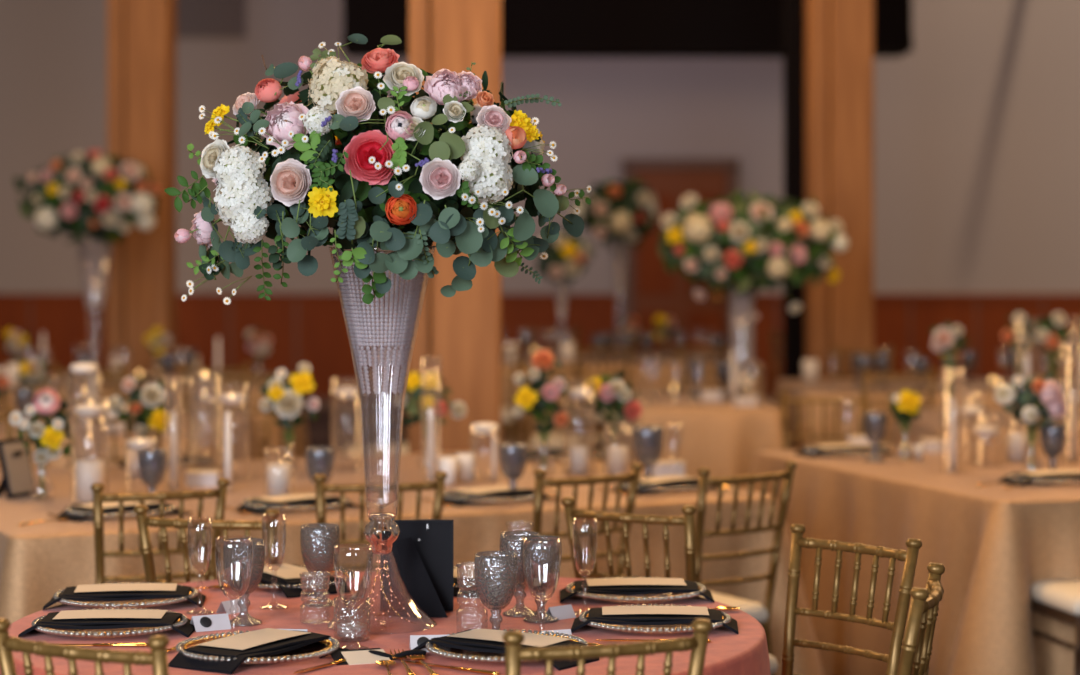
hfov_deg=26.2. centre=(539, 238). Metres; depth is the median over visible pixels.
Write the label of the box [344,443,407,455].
cushion
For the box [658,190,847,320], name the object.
flower arrangement
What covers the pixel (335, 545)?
bowl
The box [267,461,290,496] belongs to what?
pillar candle
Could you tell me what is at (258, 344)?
bouquet
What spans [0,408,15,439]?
chair
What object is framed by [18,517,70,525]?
spoon
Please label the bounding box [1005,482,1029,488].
fork
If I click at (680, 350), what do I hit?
chair
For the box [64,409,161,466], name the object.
chair
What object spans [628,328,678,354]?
chair
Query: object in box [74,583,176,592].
menu card
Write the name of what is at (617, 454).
pillar candle
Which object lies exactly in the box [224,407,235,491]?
taper candle
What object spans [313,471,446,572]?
chair
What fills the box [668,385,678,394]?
tealight
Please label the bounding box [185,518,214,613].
champagne flute
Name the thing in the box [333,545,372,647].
wine glass
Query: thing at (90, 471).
pillar candle
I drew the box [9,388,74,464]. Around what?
bouquet
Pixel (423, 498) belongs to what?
fork
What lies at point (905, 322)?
wainscoting
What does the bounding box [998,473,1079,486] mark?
napkin
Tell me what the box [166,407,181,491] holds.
taper candle
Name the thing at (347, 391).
candle
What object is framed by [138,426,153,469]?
bud vase
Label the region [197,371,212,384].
tealight
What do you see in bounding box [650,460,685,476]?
box
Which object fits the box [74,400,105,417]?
candle
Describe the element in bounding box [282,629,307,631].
place card
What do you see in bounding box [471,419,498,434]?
candle
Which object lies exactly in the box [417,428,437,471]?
bud vase
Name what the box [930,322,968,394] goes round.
bouquet
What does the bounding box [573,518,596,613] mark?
champagne flute
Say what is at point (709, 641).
knife
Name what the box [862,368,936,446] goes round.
chair
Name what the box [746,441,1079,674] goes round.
tablecloth
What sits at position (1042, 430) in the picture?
chair
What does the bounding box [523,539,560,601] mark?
bowl
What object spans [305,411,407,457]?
floor
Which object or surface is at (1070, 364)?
bud vase
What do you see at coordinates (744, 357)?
vase
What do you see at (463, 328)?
timber post
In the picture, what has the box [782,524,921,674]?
chair
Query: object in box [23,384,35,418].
bud vase
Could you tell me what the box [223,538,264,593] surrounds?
bowl
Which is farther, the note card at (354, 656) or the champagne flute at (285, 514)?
the champagne flute at (285, 514)
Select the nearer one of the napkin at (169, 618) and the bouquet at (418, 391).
the napkin at (169, 618)
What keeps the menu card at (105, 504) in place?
on the napkin at (77, 518)
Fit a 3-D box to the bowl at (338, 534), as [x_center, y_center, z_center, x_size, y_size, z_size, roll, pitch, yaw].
[-0.475,0.673,5.008,0.086,0.110,0.086,0,0,33]
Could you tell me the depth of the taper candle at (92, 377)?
10.12 m
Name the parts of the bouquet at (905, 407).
chamomile flower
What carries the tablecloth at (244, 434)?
on the floor
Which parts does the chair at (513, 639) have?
leg, rail, leg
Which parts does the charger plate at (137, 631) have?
plate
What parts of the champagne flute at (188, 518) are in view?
stem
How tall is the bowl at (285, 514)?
0.120 m
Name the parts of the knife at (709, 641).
blade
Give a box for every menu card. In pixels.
[53,609,166,618]
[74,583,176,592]
[78,501,159,507]
[198,628,309,649]
[244,564,324,578]
[257,493,332,501]
[447,628,569,646]
[454,564,511,578]
[457,486,529,493]
[586,578,686,585]
[602,606,708,614]
[639,475,695,482]
[813,444,874,447]
[1021,470,1079,474]
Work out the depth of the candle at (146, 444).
7.07 m
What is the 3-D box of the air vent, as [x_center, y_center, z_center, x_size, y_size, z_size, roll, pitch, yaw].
[-3.010,-2.169,20.957,0.697,0.700,0.065,0,0,0]
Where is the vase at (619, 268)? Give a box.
[607,240,632,357]
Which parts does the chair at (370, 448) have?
leg, rail, rail, rail, rail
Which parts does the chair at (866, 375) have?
leg, rail, rail, rail, rail, leg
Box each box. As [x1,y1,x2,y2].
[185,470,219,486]
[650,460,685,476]
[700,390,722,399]
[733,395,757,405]
[847,435,877,444]
[919,438,949,452]
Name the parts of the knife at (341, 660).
blade, handle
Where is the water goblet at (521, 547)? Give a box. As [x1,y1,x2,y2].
[520,536,561,622]
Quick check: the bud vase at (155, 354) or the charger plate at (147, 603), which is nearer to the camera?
the charger plate at (147, 603)
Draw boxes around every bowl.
[187,518,211,573]
[209,585,231,588]
[215,535,252,599]
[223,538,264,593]
[262,514,285,566]
[300,524,339,576]
[333,545,372,609]
[376,660,395,665]
[500,531,539,585]
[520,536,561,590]
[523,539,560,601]
[573,518,596,575]
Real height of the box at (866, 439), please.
0.048 m
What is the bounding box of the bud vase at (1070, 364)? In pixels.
[1064,357,1073,384]
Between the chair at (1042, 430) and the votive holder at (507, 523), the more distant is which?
the chair at (1042, 430)
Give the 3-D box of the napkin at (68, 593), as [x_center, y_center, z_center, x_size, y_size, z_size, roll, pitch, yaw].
[-0.896,0.775,5.021,0.335,0.035,0.157,0,0,-5]
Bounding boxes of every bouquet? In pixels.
[0,366,10,395]
[4,328,29,355]
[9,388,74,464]
[15,356,49,389]
[108,377,170,437]
[144,327,170,353]
[242,326,271,360]
[260,362,319,444]
[394,371,465,439]
[513,349,574,442]
[582,370,642,437]
[617,315,640,344]
[651,315,675,340]
[887,389,921,430]
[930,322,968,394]
[939,337,961,363]
[994,372,1066,443]
[1001,309,1034,390]
[1034,312,1069,393]
[1057,333,1079,361]
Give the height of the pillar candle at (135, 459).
0.093 m
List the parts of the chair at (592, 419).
leg, leg, seat, rail, rail, leg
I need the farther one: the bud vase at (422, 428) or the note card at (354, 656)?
the bud vase at (422, 428)
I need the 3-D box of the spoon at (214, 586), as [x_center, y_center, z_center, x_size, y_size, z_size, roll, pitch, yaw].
[-0.781,0.785,5.205,0.188,0.007,0.038,0,0,-17]
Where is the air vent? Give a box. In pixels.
[176,0,245,37]
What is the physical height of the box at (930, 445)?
0.048 m
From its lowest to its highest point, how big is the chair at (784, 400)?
0.924 m
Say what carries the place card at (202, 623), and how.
on the tablecloth at (728, 652)
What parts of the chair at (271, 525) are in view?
leg, rail, rail, leg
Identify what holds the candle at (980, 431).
in the vase
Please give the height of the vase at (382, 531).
0.774 m
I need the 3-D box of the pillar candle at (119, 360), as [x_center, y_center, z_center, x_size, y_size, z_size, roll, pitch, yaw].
[-2.376,0.719,13.068,0.086,0.128,0.086,0,0,0]
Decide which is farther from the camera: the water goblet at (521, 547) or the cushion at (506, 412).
the cushion at (506, 412)
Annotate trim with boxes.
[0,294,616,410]
[342,0,912,56]
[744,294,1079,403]
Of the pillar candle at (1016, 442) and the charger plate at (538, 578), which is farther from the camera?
the pillar candle at (1016, 442)
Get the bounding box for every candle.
[8,362,19,385]
[41,332,45,373]
[70,360,97,374]
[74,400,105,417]
[75,458,104,501]
[90,360,94,403]
[105,402,125,432]
[111,355,125,375]
[125,434,155,450]
[127,450,144,476]
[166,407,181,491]
[184,355,198,376]
[216,336,219,376]
[219,389,246,404]
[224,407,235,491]
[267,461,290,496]
[333,383,360,397]
[426,404,435,481]
[438,455,455,484]
[456,451,473,480]
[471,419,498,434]
[490,435,497,480]
[504,343,516,362]
[561,342,574,361]
[566,384,592,399]
[570,446,587,472]
[608,444,627,474]
[728,349,734,399]
[802,358,817,381]
[913,444,922,458]
[946,398,959,472]
[958,402,983,416]
[972,422,999,436]
[1007,432,1026,460]
[1024,348,1029,389]
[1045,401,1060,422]
[1066,387,1079,461]
[1079,366,1079,417]
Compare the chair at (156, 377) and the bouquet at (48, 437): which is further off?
the chair at (156, 377)
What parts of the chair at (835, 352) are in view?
leg, rail, rail, leg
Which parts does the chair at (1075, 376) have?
rail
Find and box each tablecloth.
[0,375,308,459]
[0,414,260,469]
[0,448,822,674]
[0,571,770,674]
[501,355,766,461]
[622,390,782,488]
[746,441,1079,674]
[776,379,1078,449]
[890,409,1079,446]
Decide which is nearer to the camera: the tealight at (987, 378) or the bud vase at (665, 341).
the tealight at (987, 378)
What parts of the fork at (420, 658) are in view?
handle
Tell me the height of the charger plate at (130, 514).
0.025 m
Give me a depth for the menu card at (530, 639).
4.39 m
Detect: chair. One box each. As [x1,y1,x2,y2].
[0,363,8,413]
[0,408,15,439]
[0,618,169,674]
[53,364,125,413]
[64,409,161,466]
[87,370,161,409]
[91,478,229,583]
[134,505,279,583]
[178,362,249,413]
[201,371,276,459]
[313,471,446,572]
[344,368,407,455]
[501,344,521,448]
[503,618,712,674]
[519,360,604,460]
[528,328,579,354]
[530,462,642,574]
[561,497,777,673]
[563,344,632,458]
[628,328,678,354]
[677,344,728,389]
[695,460,796,674]
[769,331,782,404]
[779,391,867,449]
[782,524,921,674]
[832,346,893,378]
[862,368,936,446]
[897,562,944,674]
[1018,368,1078,407]
[1030,580,1079,674]
[1039,405,1079,441]
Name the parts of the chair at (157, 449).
leg, rail, rail, leg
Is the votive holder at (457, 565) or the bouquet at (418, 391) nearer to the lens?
the votive holder at (457, 565)
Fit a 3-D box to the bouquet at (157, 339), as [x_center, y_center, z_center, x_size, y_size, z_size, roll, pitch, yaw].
[-2.197,0.589,13.337,0.146,0.168,0.140,0,0,40]
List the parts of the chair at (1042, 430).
leg, rail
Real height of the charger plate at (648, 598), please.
0.025 m
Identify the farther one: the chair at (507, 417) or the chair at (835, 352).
the chair at (507, 417)
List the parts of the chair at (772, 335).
leg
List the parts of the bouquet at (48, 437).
chamomile flower, chamomile flower, chamomile flower, chamomile flower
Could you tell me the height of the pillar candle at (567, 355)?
0.128 m
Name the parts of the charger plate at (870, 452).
plate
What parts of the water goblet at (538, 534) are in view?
stem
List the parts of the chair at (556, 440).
leg, rail, rail, rail, leg, seat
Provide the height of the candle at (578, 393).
0.052 m
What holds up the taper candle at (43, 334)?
on the tablecloth at (17, 399)
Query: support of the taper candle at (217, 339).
on the tablecloth at (17, 399)
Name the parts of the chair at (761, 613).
leg, rail, rail, rail, rail, leg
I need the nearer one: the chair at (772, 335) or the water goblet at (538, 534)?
the water goblet at (538, 534)
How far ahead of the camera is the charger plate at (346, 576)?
5.26 m
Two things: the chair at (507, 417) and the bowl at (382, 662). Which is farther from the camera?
the chair at (507, 417)
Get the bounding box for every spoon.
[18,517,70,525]
[192,585,231,588]
[376,660,395,674]
[708,606,739,609]
[976,481,1007,485]
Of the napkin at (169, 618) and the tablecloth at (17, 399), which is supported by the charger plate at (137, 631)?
the napkin at (169, 618)
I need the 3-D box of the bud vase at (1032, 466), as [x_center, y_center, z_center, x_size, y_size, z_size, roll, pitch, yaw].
[1.633,0.714,7.701,0.072,0.150,0.072,0,0,0]
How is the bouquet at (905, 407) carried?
in the bud vase at (904, 453)
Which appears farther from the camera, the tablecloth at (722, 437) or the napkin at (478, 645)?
the tablecloth at (722, 437)
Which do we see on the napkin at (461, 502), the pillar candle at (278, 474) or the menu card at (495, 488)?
the menu card at (495, 488)
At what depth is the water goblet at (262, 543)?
4.76 m
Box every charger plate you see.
[32,607,187,637]
[53,582,197,608]
[65,503,174,518]
[125,455,214,467]
[175,630,339,663]
[220,566,355,590]
[243,495,348,511]
[426,629,587,662]
[443,487,533,503]
[454,566,545,590]
[517,448,602,460]
[566,576,705,602]
[579,604,730,633]
[616,477,713,491]
[803,445,887,456]
[1008,470,1079,484]
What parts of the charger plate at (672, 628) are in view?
plate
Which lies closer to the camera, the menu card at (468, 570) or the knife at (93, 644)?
the knife at (93, 644)
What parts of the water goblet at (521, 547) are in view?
stem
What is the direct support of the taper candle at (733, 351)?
on the tablecloth at (722, 437)
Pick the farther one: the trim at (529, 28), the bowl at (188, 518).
the trim at (529, 28)
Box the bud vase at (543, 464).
[533,431,554,475]
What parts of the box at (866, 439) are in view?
box lid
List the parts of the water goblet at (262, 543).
stem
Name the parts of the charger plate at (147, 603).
plate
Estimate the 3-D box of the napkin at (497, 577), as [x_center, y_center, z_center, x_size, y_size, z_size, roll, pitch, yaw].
[-0.141,0.775,5.282,0.157,0.035,0.335,0,0,21]
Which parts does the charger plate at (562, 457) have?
plate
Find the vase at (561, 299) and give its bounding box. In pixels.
[555,282,568,351]
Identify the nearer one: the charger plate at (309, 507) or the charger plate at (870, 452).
the charger plate at (309, 507)
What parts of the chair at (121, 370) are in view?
leg, rail, rail, leg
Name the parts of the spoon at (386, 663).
handle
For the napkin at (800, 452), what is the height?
0.035 m
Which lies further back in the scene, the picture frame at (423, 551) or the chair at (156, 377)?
the chair at (156, 377)
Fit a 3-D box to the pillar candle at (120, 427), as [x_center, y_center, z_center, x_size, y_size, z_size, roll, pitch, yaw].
[-1.722,0.719,9.417,0.086,0.128,0.086,0,0,0]
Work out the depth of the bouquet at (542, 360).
7.69 m
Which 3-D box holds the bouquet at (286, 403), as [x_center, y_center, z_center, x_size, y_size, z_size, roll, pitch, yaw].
[-0.823,0.544,7.651,0.201,0.272,0.180,0,0,0]
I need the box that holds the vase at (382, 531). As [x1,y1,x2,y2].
[327,247,436,633]
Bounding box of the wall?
[0,0,1079,354]
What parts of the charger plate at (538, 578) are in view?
plate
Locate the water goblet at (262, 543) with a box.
[223,538,264,625]
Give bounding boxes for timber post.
[107,0,175,374]
[408,0,500,453]
[805,0,873,378]
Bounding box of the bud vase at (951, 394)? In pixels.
[942,386,957,418]
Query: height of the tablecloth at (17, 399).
0.748 m
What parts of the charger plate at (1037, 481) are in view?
plate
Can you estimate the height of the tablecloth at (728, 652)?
0.748 m
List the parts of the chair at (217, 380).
leg, rail, rail, rail, leg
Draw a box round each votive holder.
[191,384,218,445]
[299,571,330,623]
[456,562,487,632]
[506,521,533,574]
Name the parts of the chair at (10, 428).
rail, leg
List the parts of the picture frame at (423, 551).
easel leg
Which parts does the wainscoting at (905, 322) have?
cap rail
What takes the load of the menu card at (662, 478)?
on the napkin at (641, 489)
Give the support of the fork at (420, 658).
on the tablecloth at (728, 652)
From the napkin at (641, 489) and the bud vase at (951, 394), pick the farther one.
the bud vase at (951, 394)
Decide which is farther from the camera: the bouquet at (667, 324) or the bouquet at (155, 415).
the bouquet at (667, 324)
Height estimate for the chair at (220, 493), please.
0.924 m
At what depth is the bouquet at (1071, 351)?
12.50 m
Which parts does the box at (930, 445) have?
box lid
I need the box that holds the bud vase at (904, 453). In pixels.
[895,420,914,461]
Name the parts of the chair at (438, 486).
leg, rail, rail, rail, leg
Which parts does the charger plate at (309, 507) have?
plate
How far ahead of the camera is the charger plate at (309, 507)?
6.71 m
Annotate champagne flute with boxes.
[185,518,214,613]
[260,514,287,607]
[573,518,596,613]
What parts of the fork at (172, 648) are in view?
handle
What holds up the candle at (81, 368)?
in the vase
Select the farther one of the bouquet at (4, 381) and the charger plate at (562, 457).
the bouquet at (4, 381)
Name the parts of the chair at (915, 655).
leg, rail, leg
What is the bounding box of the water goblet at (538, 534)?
[500,531,539,615]
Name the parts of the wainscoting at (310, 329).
cap rail, skirting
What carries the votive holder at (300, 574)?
on the tablecloth at (728, 652)
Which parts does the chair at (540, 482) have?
leg, rail, rail, rail, leg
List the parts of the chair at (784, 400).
leg, rail, rail, leg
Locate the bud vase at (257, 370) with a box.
[252,353,263,376]
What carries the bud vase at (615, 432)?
on the tablecloth at (39, 560)
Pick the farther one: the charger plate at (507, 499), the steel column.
the steel column
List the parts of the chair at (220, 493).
leg, rail, rail, rail, leg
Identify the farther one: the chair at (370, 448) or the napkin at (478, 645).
the chair at (370, 448)
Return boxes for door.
[622,158,738,354]
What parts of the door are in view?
frame, panel, panel, frame, panel, panel, knob, frame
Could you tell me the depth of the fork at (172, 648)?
4.50 m
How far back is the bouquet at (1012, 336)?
10.17 m
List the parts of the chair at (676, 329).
rail, rail, leg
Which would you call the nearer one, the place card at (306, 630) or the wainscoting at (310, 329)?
the place card at (306, 630)
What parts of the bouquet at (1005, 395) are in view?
chamomile flower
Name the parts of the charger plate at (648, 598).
plate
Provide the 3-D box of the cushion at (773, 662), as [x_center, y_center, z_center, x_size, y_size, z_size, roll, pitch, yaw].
[0.340,1.063,5.774,0.389,0.059,0.386,0,0,31]
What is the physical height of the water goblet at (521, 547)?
0.172 m
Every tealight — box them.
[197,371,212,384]
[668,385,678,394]
[745,387,756,394]
[897,443,912,457]
[986,377,997,385]
[993,380,1003,389]
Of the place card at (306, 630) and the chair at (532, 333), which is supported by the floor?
the chair at (532, 333)
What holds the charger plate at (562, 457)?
on the tablecloth at (39, 560)
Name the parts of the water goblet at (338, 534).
stem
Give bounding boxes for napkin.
[18,612,194,637]
[43,586,205,609]
[57,503,178,522]
[118,454,222,468]
[168,630,333,674]
[235,496,356,514]
[237,565,349,597]
[413,629,598,670]
[443,489,549,506]
[454,566,529,597]
[510,449,607,461]
[560,580,713,602]
[571,608,738,633]
[611,478,718,494]
[794,445,894,457]
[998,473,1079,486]
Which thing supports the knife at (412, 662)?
on the tablecloth at (728, 652)
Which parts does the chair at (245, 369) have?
leg, rail, rail, rail, leg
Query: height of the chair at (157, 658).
0.924 m
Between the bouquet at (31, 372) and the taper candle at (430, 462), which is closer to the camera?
the taper candle at (430, 462)
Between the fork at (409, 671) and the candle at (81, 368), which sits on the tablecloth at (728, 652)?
the fork at (409, 671)
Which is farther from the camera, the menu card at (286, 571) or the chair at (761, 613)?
the chair at (761, 613)
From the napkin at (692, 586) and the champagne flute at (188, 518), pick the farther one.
the napkin at (692, 586)
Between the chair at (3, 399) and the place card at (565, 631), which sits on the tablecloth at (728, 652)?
the place card at (565, 631)
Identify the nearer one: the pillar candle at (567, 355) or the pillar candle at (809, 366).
the pillar candle at (809, 366)
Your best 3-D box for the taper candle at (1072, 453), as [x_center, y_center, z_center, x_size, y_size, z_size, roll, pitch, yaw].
[1.888,0.656,8.219,0.048,0.263,0.048,0,0,0]
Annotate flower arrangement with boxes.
[14,149,160,243]
[164,34,591,304]
[536,228,594,284]
[570,179,658,250]
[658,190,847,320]
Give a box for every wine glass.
[69,382,87,430]
[215,535,252,637]
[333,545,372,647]
[523,539,560,631]
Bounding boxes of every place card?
[190,613,231,631]
[216,598,246,613]
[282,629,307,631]
[409,635,450,651]
[541,629,571,637]
[544,604,575,620]
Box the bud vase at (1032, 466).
[1021,432,1042,470]
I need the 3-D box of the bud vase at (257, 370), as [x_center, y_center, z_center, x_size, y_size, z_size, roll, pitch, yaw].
[-1.617,0.714,13.300,0.072,0.150,0.072,0,0,0]
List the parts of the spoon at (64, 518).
handle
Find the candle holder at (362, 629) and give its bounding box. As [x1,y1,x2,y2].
[333,595,370,641]
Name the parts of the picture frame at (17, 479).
easel leg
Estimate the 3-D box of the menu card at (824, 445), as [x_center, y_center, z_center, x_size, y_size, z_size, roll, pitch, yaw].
[1.115,0.755,8.485,0.215,0.003,0.105,0,0,-17]
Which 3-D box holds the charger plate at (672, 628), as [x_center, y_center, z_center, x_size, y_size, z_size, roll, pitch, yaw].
[0.234,0.776,4.712,0.308,0.025,0.309,0,0,-27]
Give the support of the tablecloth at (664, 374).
on the floor
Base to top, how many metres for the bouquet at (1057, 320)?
0.368 m
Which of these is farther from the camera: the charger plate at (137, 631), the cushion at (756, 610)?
the cushion at (756, 610)
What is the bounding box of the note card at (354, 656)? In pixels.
[329,648,389,664]
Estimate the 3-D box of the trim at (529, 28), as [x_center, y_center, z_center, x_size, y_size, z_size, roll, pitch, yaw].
[0.641,-2.814,17.277,4.169,2.872,0.645,0,0,0]
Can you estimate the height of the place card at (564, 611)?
0.026 m
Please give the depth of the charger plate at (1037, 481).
7.42 m
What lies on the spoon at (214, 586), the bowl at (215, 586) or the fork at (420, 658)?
the bowl at (215, 586)
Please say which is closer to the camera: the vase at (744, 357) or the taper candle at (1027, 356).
the taper candle at (1027, 356)
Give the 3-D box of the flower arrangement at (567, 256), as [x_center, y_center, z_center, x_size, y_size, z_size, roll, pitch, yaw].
[0.142,0.101,15.010,0.376,0.409,0.344,0,0,33]
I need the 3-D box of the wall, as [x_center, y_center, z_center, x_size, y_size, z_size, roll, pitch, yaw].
[0.000,-1.450,21.100,16.000,6.000,0.200,0,0,0]
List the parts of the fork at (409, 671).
handle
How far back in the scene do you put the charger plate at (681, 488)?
7.23 m
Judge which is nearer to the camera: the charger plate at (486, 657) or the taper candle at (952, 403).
the charger plate at (486, 657)
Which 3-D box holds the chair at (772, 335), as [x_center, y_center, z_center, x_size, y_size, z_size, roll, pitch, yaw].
[1.750,1.090,15.635,0.396,0.924,0.476,0,0,0]
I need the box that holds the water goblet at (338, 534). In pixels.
[300,524,339,606]
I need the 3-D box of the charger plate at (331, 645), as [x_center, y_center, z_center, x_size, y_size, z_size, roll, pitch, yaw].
[-0.533,0.776,4.385,0.308,0.025,0.309,0,0,-27]
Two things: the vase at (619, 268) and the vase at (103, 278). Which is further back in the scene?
the vase at (619, 268)
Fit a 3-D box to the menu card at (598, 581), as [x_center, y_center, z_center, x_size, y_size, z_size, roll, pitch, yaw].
[0.211,0.755,5.111,0.215,0.003,0.105,0,0,-2]
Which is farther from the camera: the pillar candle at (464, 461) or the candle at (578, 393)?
the candle at (578, 393)
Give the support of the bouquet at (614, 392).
in the bud vase at (615, 432)
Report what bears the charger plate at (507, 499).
on the tablecloth at (39, 560)
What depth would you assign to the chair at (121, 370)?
11.65 m
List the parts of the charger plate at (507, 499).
plate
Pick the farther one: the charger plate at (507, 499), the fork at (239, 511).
the charger plate at (507, 499)
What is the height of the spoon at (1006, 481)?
0.007 m
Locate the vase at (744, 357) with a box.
[729,283,753,399]
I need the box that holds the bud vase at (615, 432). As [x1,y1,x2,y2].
[603,426,618,469]
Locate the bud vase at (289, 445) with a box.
[281,432,299,477]
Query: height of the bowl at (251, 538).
0.122 m
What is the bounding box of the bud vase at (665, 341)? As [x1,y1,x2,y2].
[660,337,670,355]
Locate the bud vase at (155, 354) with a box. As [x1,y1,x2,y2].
[151,354,162,374]
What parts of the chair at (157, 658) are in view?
leg, rail, leg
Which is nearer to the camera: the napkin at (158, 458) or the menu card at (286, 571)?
the menu card at (286, 571)
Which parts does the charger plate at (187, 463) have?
plate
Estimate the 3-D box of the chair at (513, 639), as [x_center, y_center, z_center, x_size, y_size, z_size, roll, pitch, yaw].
[0.040,1.090,3.971,0.396,0.924,0.476,0,0,-20]
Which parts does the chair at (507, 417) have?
rail, rail, rail, rail, seat, leg, leg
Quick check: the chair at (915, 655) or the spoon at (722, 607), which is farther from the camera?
the spoon at (722, 607)
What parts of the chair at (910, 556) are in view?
leg, rail, rail, rail, leg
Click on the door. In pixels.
(650, 291)
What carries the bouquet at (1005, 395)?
in the bud vase at (1032, 466)
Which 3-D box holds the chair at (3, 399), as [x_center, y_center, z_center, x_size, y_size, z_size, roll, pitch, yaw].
[-2.897,1.090,11.965,0.396,0.924,0.476,0,0,-6]
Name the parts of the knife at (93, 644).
blade, handle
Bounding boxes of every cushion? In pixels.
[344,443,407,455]
[501,407,518,420]
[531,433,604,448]
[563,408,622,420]
[700,592,767,622]
[769,654,777,673]
[877,444,889,446]
[1030,580,1079,615]
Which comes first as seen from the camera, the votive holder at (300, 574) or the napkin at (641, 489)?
the votive holder at (300, 574)
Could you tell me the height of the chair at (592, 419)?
0.924 m
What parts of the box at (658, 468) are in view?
box lid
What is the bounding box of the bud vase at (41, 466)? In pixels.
[30,450,53,499]
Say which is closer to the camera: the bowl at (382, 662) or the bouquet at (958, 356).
the bowl at (382, 662)
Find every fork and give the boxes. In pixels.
[48,513,67,520]
[150,637,222,651]
[225,506,249,513]
[390,649,414,674]
[408,654,437,674]
[423,498,450,504]
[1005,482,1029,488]
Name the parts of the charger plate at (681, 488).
plate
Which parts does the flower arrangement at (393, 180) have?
chamomile flower, chamomile flower, chamomile flower, chamomile flower, chamomile flower, chamomile flower, chamomile flower, chamomile flower, chamomile flower, flower stem, chamomile flower, chamomile flower, chamomile flower, chamomile flower, chamomile flower, chamomile flower, chamomile flower, chamomile flower, chamomile flower, chamomile flower, chamomile flower, chamomile flower, chamomile flower, chamomile flower, chamomile flower, chamomile flower, chamomile flower, chamomile flower, chamomile flower, chamomile flower, chamomile flower, chamomile flower, chamomile flower, chamomile flower, chamomile flower, chamomile flower, chamomile flower, chamomile flower, chamomile flower, chamomile flower, chamomile flower, chamomile flower, chamomile flower, chamomile flower, chamomile flower, chamomile flower, chamomile flower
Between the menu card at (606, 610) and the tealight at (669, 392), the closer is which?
the menu card at (606, 610)
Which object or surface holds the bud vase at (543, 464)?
on the tablecloth at (39, 560)
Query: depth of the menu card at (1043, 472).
7.50 m
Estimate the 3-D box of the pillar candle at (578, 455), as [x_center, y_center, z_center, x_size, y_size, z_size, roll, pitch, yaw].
[0.131,0.739,7.799,0.062,0.092,0.062,0,0,0]
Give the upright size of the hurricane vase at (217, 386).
0.233 m
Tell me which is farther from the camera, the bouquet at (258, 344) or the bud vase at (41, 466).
the bouquet at (258, 344)
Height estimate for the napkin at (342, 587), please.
0.035 m
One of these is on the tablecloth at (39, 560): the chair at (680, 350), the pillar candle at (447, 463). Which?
the pillar candle at (447, 463)
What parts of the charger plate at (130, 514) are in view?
plate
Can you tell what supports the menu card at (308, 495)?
on the napkin at (331, 499)
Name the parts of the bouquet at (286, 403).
chamomile flower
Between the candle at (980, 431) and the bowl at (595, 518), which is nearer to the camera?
the bowl at (595, 518)
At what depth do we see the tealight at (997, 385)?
12.15 m
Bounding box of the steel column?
[783,0,804,378]
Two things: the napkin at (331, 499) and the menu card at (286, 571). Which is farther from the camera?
the napkin at (331, 499)
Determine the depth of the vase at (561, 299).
14.98 m
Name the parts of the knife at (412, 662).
blade, handle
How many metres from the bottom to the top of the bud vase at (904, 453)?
0.150 m
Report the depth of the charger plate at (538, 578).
5.24 m
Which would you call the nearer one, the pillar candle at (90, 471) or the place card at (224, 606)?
the place card at (224, 606)
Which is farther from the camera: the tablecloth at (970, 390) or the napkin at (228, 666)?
the tablecloth at (970, 390)
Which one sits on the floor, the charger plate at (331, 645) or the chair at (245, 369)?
the chair at (245, 369)
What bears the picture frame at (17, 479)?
on the tablecloth at (39, 560)
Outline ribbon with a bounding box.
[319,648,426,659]
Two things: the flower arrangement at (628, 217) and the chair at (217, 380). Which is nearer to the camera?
the chair at (217, 380)
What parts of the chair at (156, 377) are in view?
leg, rail, leg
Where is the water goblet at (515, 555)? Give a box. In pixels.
[474,551,517,629]
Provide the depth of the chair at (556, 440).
12.02 m
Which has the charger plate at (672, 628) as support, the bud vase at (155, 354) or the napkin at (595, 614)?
the napkin at (595, 614)
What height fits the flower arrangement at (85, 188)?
0.525 m
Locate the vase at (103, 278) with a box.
[77,243,112,381]
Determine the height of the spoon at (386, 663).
0.007 m
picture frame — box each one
[0,438,36,498]
[380,520,453,617]
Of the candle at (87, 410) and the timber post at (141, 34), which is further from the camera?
the timber post at (141, 34)
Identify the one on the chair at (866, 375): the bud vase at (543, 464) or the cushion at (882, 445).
the cushion at (882, 445)
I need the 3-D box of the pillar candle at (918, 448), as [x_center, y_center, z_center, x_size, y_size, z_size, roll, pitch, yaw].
[1.351,0.758,8.293,0.036,0.056,0.036,0,0,0]
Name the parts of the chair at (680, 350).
leg, rail, rail, rail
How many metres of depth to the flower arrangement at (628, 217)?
15.24 m
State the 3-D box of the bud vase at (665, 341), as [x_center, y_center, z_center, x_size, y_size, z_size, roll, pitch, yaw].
[0.838,0.714,15.516,0.072,0.150,0.072,0,0,0]
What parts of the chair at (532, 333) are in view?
leg, rail, leg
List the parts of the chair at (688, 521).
leg, rail, rail, leg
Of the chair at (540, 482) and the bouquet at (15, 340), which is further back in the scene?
the bouquet at (15, 340)
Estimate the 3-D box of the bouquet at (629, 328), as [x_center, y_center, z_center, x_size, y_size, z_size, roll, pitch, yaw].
[0.585,0.601,15.383,0.152,0.199,0.136,0,0,12]
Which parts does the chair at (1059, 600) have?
seat, leg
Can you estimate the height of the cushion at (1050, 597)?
0.059 m
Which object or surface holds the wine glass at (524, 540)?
on the tablecloth at (728, 652)
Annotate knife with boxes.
[59,643,147,646]
[293,659,345,673]
[405,661,499,674]
[595,639,710,642]
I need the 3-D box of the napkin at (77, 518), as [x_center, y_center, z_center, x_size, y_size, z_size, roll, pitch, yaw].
[-1.198,0.775,6.617,0.335,0.035,0.157,0,0,-39]

